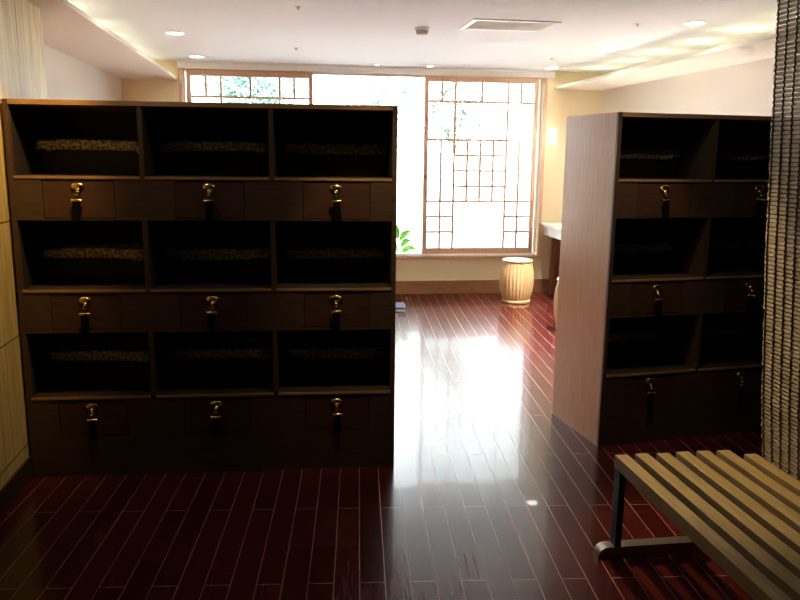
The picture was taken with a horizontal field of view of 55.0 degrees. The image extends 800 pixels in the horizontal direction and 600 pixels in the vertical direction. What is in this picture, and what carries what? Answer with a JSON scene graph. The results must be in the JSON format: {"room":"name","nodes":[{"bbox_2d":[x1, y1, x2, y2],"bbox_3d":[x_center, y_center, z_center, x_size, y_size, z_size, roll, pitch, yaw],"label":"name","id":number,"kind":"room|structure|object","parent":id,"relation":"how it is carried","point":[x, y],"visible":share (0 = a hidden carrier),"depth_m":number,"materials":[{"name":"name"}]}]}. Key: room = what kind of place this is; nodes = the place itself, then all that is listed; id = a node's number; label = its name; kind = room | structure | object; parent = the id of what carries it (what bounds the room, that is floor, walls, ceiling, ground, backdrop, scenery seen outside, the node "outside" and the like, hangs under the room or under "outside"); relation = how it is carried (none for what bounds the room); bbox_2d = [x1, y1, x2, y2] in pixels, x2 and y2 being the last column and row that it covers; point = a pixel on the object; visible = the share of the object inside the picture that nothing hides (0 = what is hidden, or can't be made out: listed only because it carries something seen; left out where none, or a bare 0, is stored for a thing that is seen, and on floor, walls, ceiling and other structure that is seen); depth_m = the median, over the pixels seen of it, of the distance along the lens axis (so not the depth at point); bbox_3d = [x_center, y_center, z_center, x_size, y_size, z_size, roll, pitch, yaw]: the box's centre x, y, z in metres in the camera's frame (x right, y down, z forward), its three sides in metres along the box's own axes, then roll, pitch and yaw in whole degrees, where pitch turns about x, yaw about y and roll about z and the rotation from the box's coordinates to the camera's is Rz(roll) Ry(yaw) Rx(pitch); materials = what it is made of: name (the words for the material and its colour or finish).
{"room":"changing room","nodes":[
{"label":"changing room","id":0,"kind":"room"},
{"bbox_2d":[0,0,47,488],"bbox_3d":[-1.700,0.081,1.207,0.545,2.450,6.010,-1,11,-8],"label":"wall","id":1,"kind":"structure","parent":0,"point":[22,58],"depth_m":3.49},
{"bbox_2d":[0,454,32,518],"bbox_3d":[-1.438,1.226,1.467,0.012,0.110,6.010,-1,11,-8],"label":"baseboard","id":2,"kind":"structure","parent":1,"relation":"attached to","point":[19,480],"depth_m":3.46,"materials":[{"name":"brown wood"}]},
{"bbox_2d":[26,0,73,9],"bbox_3d":[-1.752,-1.488,3.820,0.160,0.028,0.330,-1,11,-8],"label":"trim","id":3,"kind":"structure","parent":1,"relation":"attached to","point":[42,4],"depth_m":3.86,"materials":[{"name":"white paint"}]},
{"bbox_2d":[44,44,121,100],"bbox_3d":[-2.644,-0.878,6.177,0.150,2.450,4.280,-1,11,-8],"label":"wall","id":4,"kind":"structure","parent":0,"point":[68,77],"depth_m":6.08,"materials":[{"name":"white paint"}]},
{"bbox_2d":[41,5,177,79],"bbox_3d":[-2.262,-1.888,5.885,0.555,0.028,3.980,-1,11,-8],"label":"ceiling soffit","id":5,"kind":"structure","parent":4,"relation":"attached to","point":[74,33],"depth_m":5.36,"materials":[{"name":"white paint"}]},
{"bbox_2d":[121,60,603,280],"bbox_3d":[-0.305,-1.271,8.377,5.130,2.450,0.180,-1,11,-8],"label":"wall","id":6,"kind":"structure","parent":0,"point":[561,104],"depth_m":8.50,"materials":[{"name":"beige paint"}]},
{"bbox_2d":[178,68,547,258],"bbox_3d":[-0.343,-1.436,8.359,3.935,1.980,0.142,-1,11,-8],"label":"window","id":7,"kind":"structure","parent":6,"relation":"attached to","point":[184,70],"depth_m":8.57,"materials":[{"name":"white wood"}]},
{"bbox_2d":[396,253,536,255],"bbox_3d":[-0.353,-0.500,8.530,3.855,0.017,0.084,-1,11,-8],"label":"trim","id":8,"kind":"structure","parent":6,"relation":"attached to","point":[451,254],"depth_m":8.66,"materials":[{"name":"beige wood"}]},
{"bbox_2d":[186,69,312,103],"bbox_3d":[-1.575,-1.441,8.188,1.302,1.922,0.034,-1,11,-8],"label":"lattice screen","id":9,"kind":"object","parent":8,"relation":"on","point":[189,73],"visible":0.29,"depth_m":8.01,"materials":[{"name":"brown wood"}]},
{"bbox_2d":[422,75,538,253],"bbox_3d":[0.886,-1.474,8.513,1.272,1.922,0.034,-1,11,-8],"label":"lattice screen","id":10,"kind":"object","parent":8,"relation":"on","point":[442,79],"visible":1,"depth_m":8.51,"materials":[{"name":"brown wood"}]},
{"bbox_2d":[396,279,548,293],"bbox_3d":[-0.312,-0.134,8.554,5.130,0.150,0.018,-1,11,-8],"label":"baseboard","id":11,"kind":"structure","parent":6,"relation":"attached to","point":[540,285],"depth_m":8.68,"materials":[{"name":"brown wood"}]},
{"bbox_2d":[548,128,556,144],"bbox_3d":[1.695,-1.817,8.534,0.100,0.190,0.012,-1,11,-8],"label":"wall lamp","id":12,"kind":"object","parent":6,"relation":"attached to","point":[551,131],"visible":1,"depth_m":8.53,"materials":[{"name":"white glass"}]},
{"bbox_2d":[0,292,762,599],"bbox_3d":[0.398,0.903,3.831,5.430,0.100,10.390,-1,11,-8],"label":"floor","id":13,"kind":"structure","parent":0,"point":[487,494],"depth_m":3.34,"materials":[{"name":"brown wood"}]},
{"bbox_2d":[2,99,397,477],"bbox_3d":[-0.914,-0.072,3.880,1.740,1.766,0.569,0,11,-6],"label":"tall cabinet","id":14,"kind":"object","parent":13,"relation":"on","point":[161,424],"visible":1,"depth_m":3.70,"materials":[{"name":"brown wood"}]},
{"bbox_2d":[70,191,81,221],"bbox_3d":[-1.455,-0.421,3.459,0.049,0.138,0.016,0,11,-6],"label":"key","id":15,"kind":"object","parent":14,"relation":"attached to","point":[75,202],"visible":1,"depth_m":3.46,"materials":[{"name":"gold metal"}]},
{"bbox_2d":[14,173,139,180],"bbox_3d":[-1.479,-0.600,3.720,0.547,0.018,0.543,0,11,-6],"label":"shelf","id":16,"kind":"object","parent":14,"relation":"attached to","point":[17,176],"depth_m":3.46,"materials":[{"name":"brown wood"}]},
{"bbox_2d":[79,305,89,333],"bbox_3d":[-1.459,0.092,3.557,0.048,0.137,0.016,0,11,-6],"label":"key","id":17,"kind":"object","parent":14,"relation":"attached to","point":[84,316],"visible":1,"depth_m":3.56,"materials":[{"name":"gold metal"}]},
{"bbox_2d":[23,279,145,293],"bbox_3d":[-1.485,-0.090,3.817,0.547,0.018,0.543,0,11,-6],"label":"shelf","id":18,"kind":"object","parent":14,"relation":"attached to","point":[37,286],"depth_m":3.60,"materials":[{"name":"brown wood"}]},
{"bbox_2d":[35,139,139,174],"bbox_3d":[-1.489,-0.708,3.799,0.535,0.165,0.269,0,11,-6],"label":"storage basket","id":19,"kind":"object","parent":14,"relation":"on","point":[56,156],"visible":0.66,"depth_m":3.68,"materials":[{"name":"wicker"}]},
{"bbox_2d":[86,412,97,438],"bbox_3d":[-1.463,0.598,3.654,0.048,0.137,0.016,-2,11,-6],"label":"key","id":20,"kind":"object","parent":14,"relation":"attached to","point":[91,422],"visible":1,"depth_m":3.65,"materials":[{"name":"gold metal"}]},
{"bbox_2d":[41,242,144,280],"bbox_3d":[-1.506,-0.199,3.895,0.535,0.165,0.269,0,11,-6],"label":"storage basket","id":21,"kind":"object","parent":14,"relation":"on","point":[64,261],"visible":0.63,"depth_m":3.78,"materials":[{"name":"wicker"}]},
{"bbox_2d":[32,378,153,400],"bbox_3d":[-1.491,0.416,3.914,0.547,0.018,0.543,0,11,-6],"label":"shelf","id":22,"kind":"object","parent":14,"relation":"attached to","point":[51,389],"depth_m":3.72,"materials":[{"name":"brown wood"}]},
{"bbox_2d":[49,338,149,381],"bbox_3d":[-1.511,0.307,3.991,0.535,0.165,0.269,0,11,-6],"label":"storage basket","id":23,"kind":"object","parent":14,"relation":"on","point":[79,359],"visible":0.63,"depth_m":3.88,"materials":[{"name":"wicker"}]},
{"bbox_2d":[145,174,268,181],"bbox_3d":[-0.908,-0.604,3.779,0.558,0.018,0.543,0,11,-6],"label":"shelf","id":24,"kind":"object","parent":14,"relation":"attached to","point":[148,177],"depth_m":3.52,"materials":[{"name":"brown wood"}]},
{"bbox_2d":[203,192,213,221],"bbox_3d":[-0.875,-0.427,3.519,0.048,0.137,0.016,-1,11,-6],"label":"key","id":25,"kind":"object","parent":14,"relation":"attached to","point":[208,202],"visible":1,"depth_m":3.52,"materials":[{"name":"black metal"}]},
{"bbox_2d":[206,304,216,332],"bbox_3d":[-0.885,0.088,3.616,0.049,0.138,0.016,0,11,-6],"label":"key","id":26,"kind":"object","parent":14,"relation":"attached to","point":[211,314],"visible":1,"depth_m":3.61,"materials":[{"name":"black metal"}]},
{"bbox_2d":[151,271,271,292],"bbox_3d":[-0.914,-0.095,3.876,0.558,0.018,0.543,0,11,-6],"label":"shelf","id":27,"kind":"object","parent":14,"relation":"attached to","point":[163,284],"depth_m":3.68,"materials":[{"name":"brown wood"}]},
{"bbox_2d":[158,141,268,175],"bbox_3d":[-0.924,-0.713,3.857,0.534,0.165,0.269,0,11,-6],"label":"storage basket","id":28,"kind":"object","parent":14,"relation":"on","point":[234,158],"visible":0.98,"depth_m":3.74,"materials":[{"name":"wicker"}]},
{"bbox_2d":[156,363,273,398],"bbox_3d":[-0.920,0.411,3.973,0.558,0.018,0.543,0,11,-6],"label":"shelf","id":29,"kind":"object","parent":14,"relation":"attached to","point":[170,387],"depth_m":3.79,"materials":[{"name":"brown wood"}]},
{"bbox_2d":[210,409,220,435],"bbox_3d":[-0.890,0.593,3.713,0.049,0.138,0.016,0,11,-6],"label":"key","id":30,"kind":"object","parent":14,"relation":"attached to","point":[215,419],"visible":1,"depth_m":3.71,"materials":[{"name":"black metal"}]},
{"bbox_2d":[164,242,270,279],"bbox_3d":[-0.924,-0.203,3.955,0.534,0.164,0.269,0,11,-6],"label":"storage basket","id":31,"kind":"object","parent":14,"relation":"on","point":[194,260],"visible":0.96,"depth_m":3.84,"materials":[{"name":"wicker"}]},
{"bbox_2d":[169,337,272,379],"bbox_3d":[-0.928,0.303,4.052,0.535,0.165,0.269,0,11,-6],"label":"storage basket","id":32,"kind":"object","parent":14,"relation":"on","point":[232,357],"visible":0.91,"depth_m":3.94,"materials":[{"name":"wicker"}]},
{"bbox_2d":[274,174,391,181],"bbox_3d":[-0.337,-0.609,3.838,0.547,0.018,0.543,0,11,-6],"label":"shelf","id":33,"kind":"object","parent":14,"relation":"attached to","point":[277,177],"depth_m":3.58,"materials":[{"name":"brown wood"}]},
{"bbox_2d":[276,271,390,291],"bbox_3d":[-0.343,-0.099,3.935,0.547,0.018,0.543,0,11,-6],"label":"shelf","id":34,"kind":"object","parent":14,"relation":"attached to","point":[283,284],"depth_m":3.75,"materials":[{"name":"brown wood"}]},
{"bbox_2d":[278,363,389,395],"bbox_3d":[-0.348,0.407,4.032,0.547,0.018,0.543,0,11,-6],"label":"shelf","id":35,"kind":"object","parent":14,"relation":"attached to","point":[351,385],"depth_m":3.86,"materials":[{"name":"brown wood"}]},
{"bbox_2d":[281,142,387,176],"bbox_3d":[-0.333,-0.718,3.918,0.535,0.164,0.269,0,11,-6],"label":"storage basket","id":36,"kind":"object","parent":14,"relation":"on","point":[300,159],"visible":1,"depth_m":3.80,"materials":[{"name":"wicker"}]},
{"bbox_2d":[283,242,386,279],"bbox_3d":[-0.340,-0.208,4.016,0.535,0.165,0.269,0,11,-6],"label":"storage basket","id":37,"kind":"object","parent":14,"relation":"on","point":[365,260],"visible":1,"depth_m":3.90,"materials":[{"name":"wicker"}]},
{"bbox_2d":[285,335,385,376],"bbox_3d":[-0.345,0.298,4.112,0.534,0.165,0.269,0,11,-6],"label":"storage basket","id":38,"kind":"object","parent":14,"relation":"on","point":[318,355],"visible":0.99,"depth_m":4.00,"materials":[{"name":"wicker"}]},
{"bbox_2d":[331,193,341,221],"bbox_3d":[-0.295,-0.431,3.579,0.049,0.138,0.016,0,11,-6],"label":"key","id":39,"kind":"object","parent":14,"relation":"attached to","point":[336,203],"visible":1,"depth_m":3.58,"materials":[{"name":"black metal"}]},
{"bbox_2d":[331,303,341,330],"bbox_3d":[-0.304,0.083,3.676,0.048,0.137,0.016,-1,11,-6],"label":"key","id":40,"kind":"object","parent":14,"relation":"attached to","point":[336,313],"visible":1,"depth_m":3.67,"materials":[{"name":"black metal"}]},
{"bbox_2d":[332,406,341,432],"bbox_3d":[-0.308,0.589,3.773,0.049,0.138,0.016,0,11,-6],"label":"key","id":41,"kind":"object","parent":14,"relation":"attached to","point":[337,416],"visible":1,"depth_m":3.77,"materials":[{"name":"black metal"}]},
{"bbox_2d":[396,302,405,311],"bbox_3d":[-0.097,0.070,7.760,0.300,0.052,0.270,0,11,-2],"label":"bathroom scale","id":42,"kind":"object","parent":13,"relation":"on","point":[400,306],"visible":0.39,"depth_m":7.64,"materials":[{"name":"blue plastic"}]},
{"bbox_2d":[499,257,533,304],"bbox_3d":[1.245,-0.209,8.196,0.368,0.467,0.368,-3,11,-20],"label":"stool","id":43,"kind":"object","parent":13,"relation":"on","point":[516,279],"visible":1,"depth_m":8.06,"materials":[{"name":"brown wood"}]},
{"bbox_2d":[542,223,561,294],"bbox_3d":[2.127,-0.209,7.366,0.635,0.800,2.970,-1,11,-8],"label":"vanity counter","id":44,"kind":"object","parent":13,"relation":"on","point":[553,230],"depth_m":8.61,"materials":[{"name":"white stone"}]},
{"bbox_2d":[542,223,561,230],"bbox_3d":[2.132,-0.585,7.294,0.635,0.035,2.970,-1,11,-8],"label":"countertop","id":45,"kind":"structure","parent":44,"relation":"on","point":[557,226],"depth_m":8.43,"materials":[{"name":"white stone"}]},
{"bbox_2d":[553,277,558,323],"bbox_3d":[1.571,0.036,6.933,0.368,0.467,0.368,-3,11,-20],"label":"stool","id":46,"kind":"object","parent":13,"relation":"on","point":[555,302],"visible":0.16,"depth_m":6.91,"materials":[{"name":"brown wood"}]},
{"bbox_2d":[552,112,799,446],"bbox_3d":[1.853,-0.154,4.480,1.740,1.766,0.569,-2,11,-15],"label":"tall cabinet","id":47,"kind":"object","parent":13,"relation":"on","point":[602,400],"visible":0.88,"depth_m":4.22,"materials":[{"name":"brown wood"}]},
{"bbox_2d":[613,237,672,271],"bbox_3d":[1.268,-0.263,4.405,0.534,0.164,0.269,-2,11,-15],"label":"storage basket","id":48,"kind":"object","parent":47,"relation":"on","point":[630,253],"visible":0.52,"depth_m":4.31,"materials":[{"name":"wicker"}]},
{"bbox_2d":[606,355,692,378],"bbox_3d":[1.292,0.351,4.426,0.547,0.018,0.543,-2,11,-15],"label":"shelf","id":49,"kind":"object","parent":47,"relation":"attached to","point":[666,366],"depth_m":4.24,"materials":[{"name":"brown wood"}]},
{"bbox_2d":[619,148,680,177],"bbox_3d":[1.277,-0.774,4.308,0.534,0.165,0.269,-2,11,-15],"label":"storage basket","id":50,"kind":"object","parent":47,"relation":"on","point":[634,162],"visible":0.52,"depth_m":4.21,"materials":[{"name":"wicker"}]},
{"bbox_2d":[647,385,655,409],"bbox_3d":[1.364,0.531,4.174,0.048,0.137,0.016,-2,11,-15],"label":"key","id":51,"kind":"object","parent":47,"relation":"attached to","point":[650,403],"visible":1,"depth_m":4.17,"materials":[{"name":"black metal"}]},
{"bbox_2d":[612,268,701,282],"bbox_3d":[1.298,-0.155,4.330,0.547,0.018,0.543,-2,11,-15],"label":"shelf","id":52,"kind":"object","parent":47,"relation":"attached to","point":[671,275],"depth_m":4.14,"materials":[{"name":"brown wood"}]},
{"bbox_2d":[654,292,662,317],"bbox_3d":[1.372,0.025,4.078,0.048,0.137,0.016,-4,12,-14],"label":"key","id":53,"kind":"object","parent":47,"relation":"attached to","point":[658,302],"visible":1,"depth_m":4.08,"materials":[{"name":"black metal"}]},
{"bbox_2d":[619,178,710,182],"bbox_3d":[1.304,-0.665,4.233,0.547,0.018,0.543,-2,11,-15],"label":"shelf","id":54,"kind":"object","parent":47,"relation":"attached to","point":[621,180],"depth_m":3.99,"materials":[{"name":"brown wood"}]},
{"bbox_2d":[661,192,670,218],"bbox_3d":[1.378,-0.488,3.980,0.049,0.138,0.016,-2,11,-15],"label":"key","id":55,"kind":"object","parent":47,"relation":"attached to","point":[665,201],"visible":1,"depth_m":3.98,"materials":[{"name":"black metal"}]},
{"bbox_2d":[695,350,773,371],"bbox_3d":[1.847,0.329,4.574,0.558,0.018,0.543,-2,11,-15],"label":"shelf","id":56,"kind":"object","parent":47,"relation":"attached to","point":[749,360],"depth_m":4.38,"materials":[{"name":"brown wood"}]},
{"bbox_2d":[737,379,745,401],"bbox_3d":[1.922,0.510,4.322,0.049,0.138,0.016,-2,11,-15],"label":"key","id":57,"kind":"object","parent":47,"relation":"attached to","point":[741,387],"visible":1,"depth_m":4.32,"materials":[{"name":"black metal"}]},
{"bbox_2d":[715,149,768,177],"bbox_3d":[1.836,-0.795,4.457,0.534,0.165,0.269,-2,11,-15],"label":"storage basket","id":58,"kind":"object","parent":47,"relation":"on","point":[729,163],"visible":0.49,"depth_m":4.36,"materials":[{"name":"wicker"}]},
{"bbox_2d":[706,266,788,279],"bbox_3d":[1.853,-0.177,4.477,0.558,0.018,0.543,-2,11,-15],"label":"shelf","id":59,"kind":"object","parent":47,"relation":"attached to","point":[756,272],"depth_m":4.27,"materials":[{"name":"brown wood"}]},
{"bbox_2d":[715,178,782,182],"bbox_3d":[1.858,-0.686,4.380,0.558,0.018,0.543,-2,11,-15],"label":"shelf","id":60,"kind":"object","parent":47,"relation":"attached to","point":[717,180],"depth_m":4.11,"materials":[{"name":"brown wood"}]},
{"bbox_2d":[745,288,754,312],"bbox_3d":[1.927,0.004,4.226,0.049,0.138,0.016,-2,11,-15],"label":"key","id":61,"kind":"object","parent":47,"relation":"attached to","point":[750,297],"visible":1,"depth_m":4.22,"materials":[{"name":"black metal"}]},
{"bbox_2d":[755,192,764,217],"bbox_3d":[1.934,-0.510,4.128,0.049,0.138,0.016,-2,11,-15],"label":"key","id":62,"kind":"object","parent":47,"relation":"attached to","point":[759,206],"visible":1,"depth_m":4.13,"materials":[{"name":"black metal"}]},
{"bbox_3d":[1.265,0.242,4.502,0.534,0.165,0.269,-2,11,-15],"label":"storage basket","id":63,"kind":"object","parent":47,"relation":"on","visible":0},
{"bbox_2d":[607,339,663,360],"bbox_3d":[1.265,0.250,4.503,0.510,0.150,0.250,-2,11,-15],"label":"basket","id":64,"kind":"object","parent":63,"relation":"on","point":[618,349],"depth_m":4.40,"materials":[{"name":"wicker"}]},
{"bbox_3d":[1.820,0.221,4.649,0.534,0.165,0.269,-2,11,-15],"label":"storage basket","id":65,"kind":"object","parent":47,"relation":"on","visible":0},
{"bbox_2d":[700,334,747,354],"bbox_3d":[1.820,0.228,4.650,0.510,0.150,0.250,-2,11,-15],"label":"basket","id":66,"kind":"object","parent":65,"relation":"on","point":[711,344],"depth_m":4.55,"materials":[{"name":"wicker"}]},
{"bbox_3d":[1.833,-0.285,4.554,0.534,0.164,0.269,-2,11,-15],"label":"storage basket","id":67,"kind":"object","parent":47,"relation":"on","visible":0},
{"bbox_2d":[707,249,757,268],"bbox_3d":[1.832,-0.278,4.556,0.510,0.150,0.250,-2,11,-15],"label":"basket","id":68,"kind":"object","parent":67,"relation":"on","point":[717,258],"depth_m":4.46,"materials":[{"name":"wicker"}]},
{"bbox_2d":[593,450,799,599],"bbox_3d":[1.201,0.939,2.331,0.655,0.410,1.507,-1,11,-8],"label":"slatted bench","id":69,"kind":"object","parent":13,"relation":"on","point":[744,515],"visible":1,"depth_m":2.63,"materials":[{"name":"brown wood"}]},
{"bbox_2d":[67,0,799,72],"bbox_3d":[0.045,-2.093,5.903,5.430,0.100,5.140,-1,11,-8],"label":"ceiling","id":70,"kind":"structure","parent":0,"point":[327,32],"depth_m":5.67,"materials":[{"name":"white paint"}]},
{"bbox_2d":[165,31,184,34],"bbox_3d":[-1.749,-2.072,5.968,0.152,0.006,0.152,-1,11,-8],"label":"recessed light","id":71,"kind":"object","parent":70,"relation":"in","point":[168,32],"visible":1,"depth_m":5.96,"materials":[{"name":"white plastic"}]},
{"bbox_2d":[189,55,203,57],"bbox_3d":[-1.969,-2.355,7.435,0.152,0.006,0.152,-1,11,-8],"label":"recessed light","id":72,"kind":"object","parent":70,"relation":"in","point":[192,56],"visible":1,"depth_m":7.42,"materials":[{"name":"white plastic"}]},
{"bbox_2d":[415,27,429,34],"bbox_3d":[0.161,-1.957,5.597,0.110,0.050,0.110,-1,11,-8],"label":"smoke detector","id":73,"kind":"object","parent":70,"relation":"attached to","point":[419,30],"visible":1,"depth_m":5.56,"materials":[{"name":"white plastic"}]},
{"bbox_2d":[460,18,561,31],"bbox_3d":[0.771,-1.937,5.425,0.620,0.010,0.420,-1,11,-8],"label":"ceiling vent","id":74,"kind":"object","parent":70,"relation":"in","point":[474,24],"visible":1,"depth_m":5.38,"materials":[{"name":"white plastic"}]},
{"bbox_2d":[599,49,616,51],"bbox_3d":[1.804,-2.160,6.648,0.152,0.006,0.152,-1,11,-8],"label":"recessed light","id":75,"kind":"object","parent":70,"relation":"in","point":[602,50],"visible":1,"depth_m":6.65,"materials":[{"name":"white plastic"}]},
{"bbox_2d":[683,21,706,24],"bbox_3d":[2.014,-1.891,5.249,0.152,0.006,0.152,-1,11,-8],"label":"recessed light","id":76,"kind":"object","parent":70,"relation":"in","point":[689,22],"visible":1,"depth_m":5.24,"materials":[{"name":"white plastic"}]},
{"bbox_2d":[601,25,799,116],"bbox_3d":[2.631,-0.897,6.598,0.150,2.450,4.990,-1,11,-8],"label":"wall","id":77,"kind":"structure","parent":0,"point":[746,89],"depth_m":6.39,"materials":[{"name":"white paint"}]},
{"bbox_2d":[555,30,799,90],"bbox_3d":[2.316,-1.896,6.205,0.555,0.028,4.690,-1,11,-8],"label":"trim","id":78,"kind":"structure","parent":77,"relation":"attached to","point":[760,48],"depth_m":6.04,"materials":[{"name":"white paint"}]},
{"bbox_3d":[0.800,-1.052,0.869,5.430,0.240,5.250,-1,11,-8],"label":"ceiling","id":79,"kind":"structure","parent":0,"visible":0},
{"bbox_2d":[761,0,799,480],"bbox_3d":[1.443,-0.191,2.207,0.158,1.939,1.260,-1,11,-8],"label":"bamboo blind","id":80,"kind":"object","parent":79,"relation":"hanging from","point":[780,416],"visible":0.99,"depth_m":2.74,"materials":[{"name":"brown wicker"}]},
{"label":"outside","id":81,"kind":"structure","parent":0,"visible":0},
{"bbox_3d":[-1.049,-1.508,17.314,21.000,0.050,17.490,-1,11,-8],"label":"ground","id":82,"kind":"structure","parent":81,"visible":0},
{"bbox_2d":[197,76,298,103],"bbox_3d":[-2.639,-2.931,13.441,1.738,4.164,1.550,-1,11,-8],"label":"tree","id":83,"kind":"object","parent":82,"relation":"on","point":[268,84],"visible":0.3,"depth_m":13.01,"materials":[{"name":"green plant"}]},
{"bbox_2d":[346,76,423,149],"bbox_3d":[-0.213,-2.689,14.502,1.449,3.348,1.275,-7,13,-35],"label":"tree","id":84,"kind":"object","parent":82,"relation":"on","point":[380,99],"visible":0.52,"depth_m":14.16,"materials":[{"name":"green plant"}]},
{"bbox_2d":[396,224,416,252],"bbox_3d":[0.010,-0.441,9.118,0.405,0.950,0.282,3,11,10],"label":"potted plant","id":85,"kind":"object","parent":82,"relation":"on","point":[404,234],"visible":0.4,"depth_m":9.05,"materials":[{"name":"green plant"}]},
{"bbox_2d":[422,81,496,152],"bbox_3d":[1.093,-2.671,14.271,1.468,3.428,1.231,-1,11,-8],"label":"tree","id":86,"kind":"object","parent":82,"relation":"on","point":[447,130],"visible":0.73,"depth_m":13.99,"materials":[{"name":"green plant"}]},
{"bbox_2d":[396,152,530,252],"bbox_3d":[-0.230,-1.363,11.746,21.000,1.770,0.200,-1,11,-8],"label":"wall","id":87,"kind":"structure","parent":82,"relation":"on","point":[476,224],"depth_m":11.80,"materials":[{"name":"white glass"}]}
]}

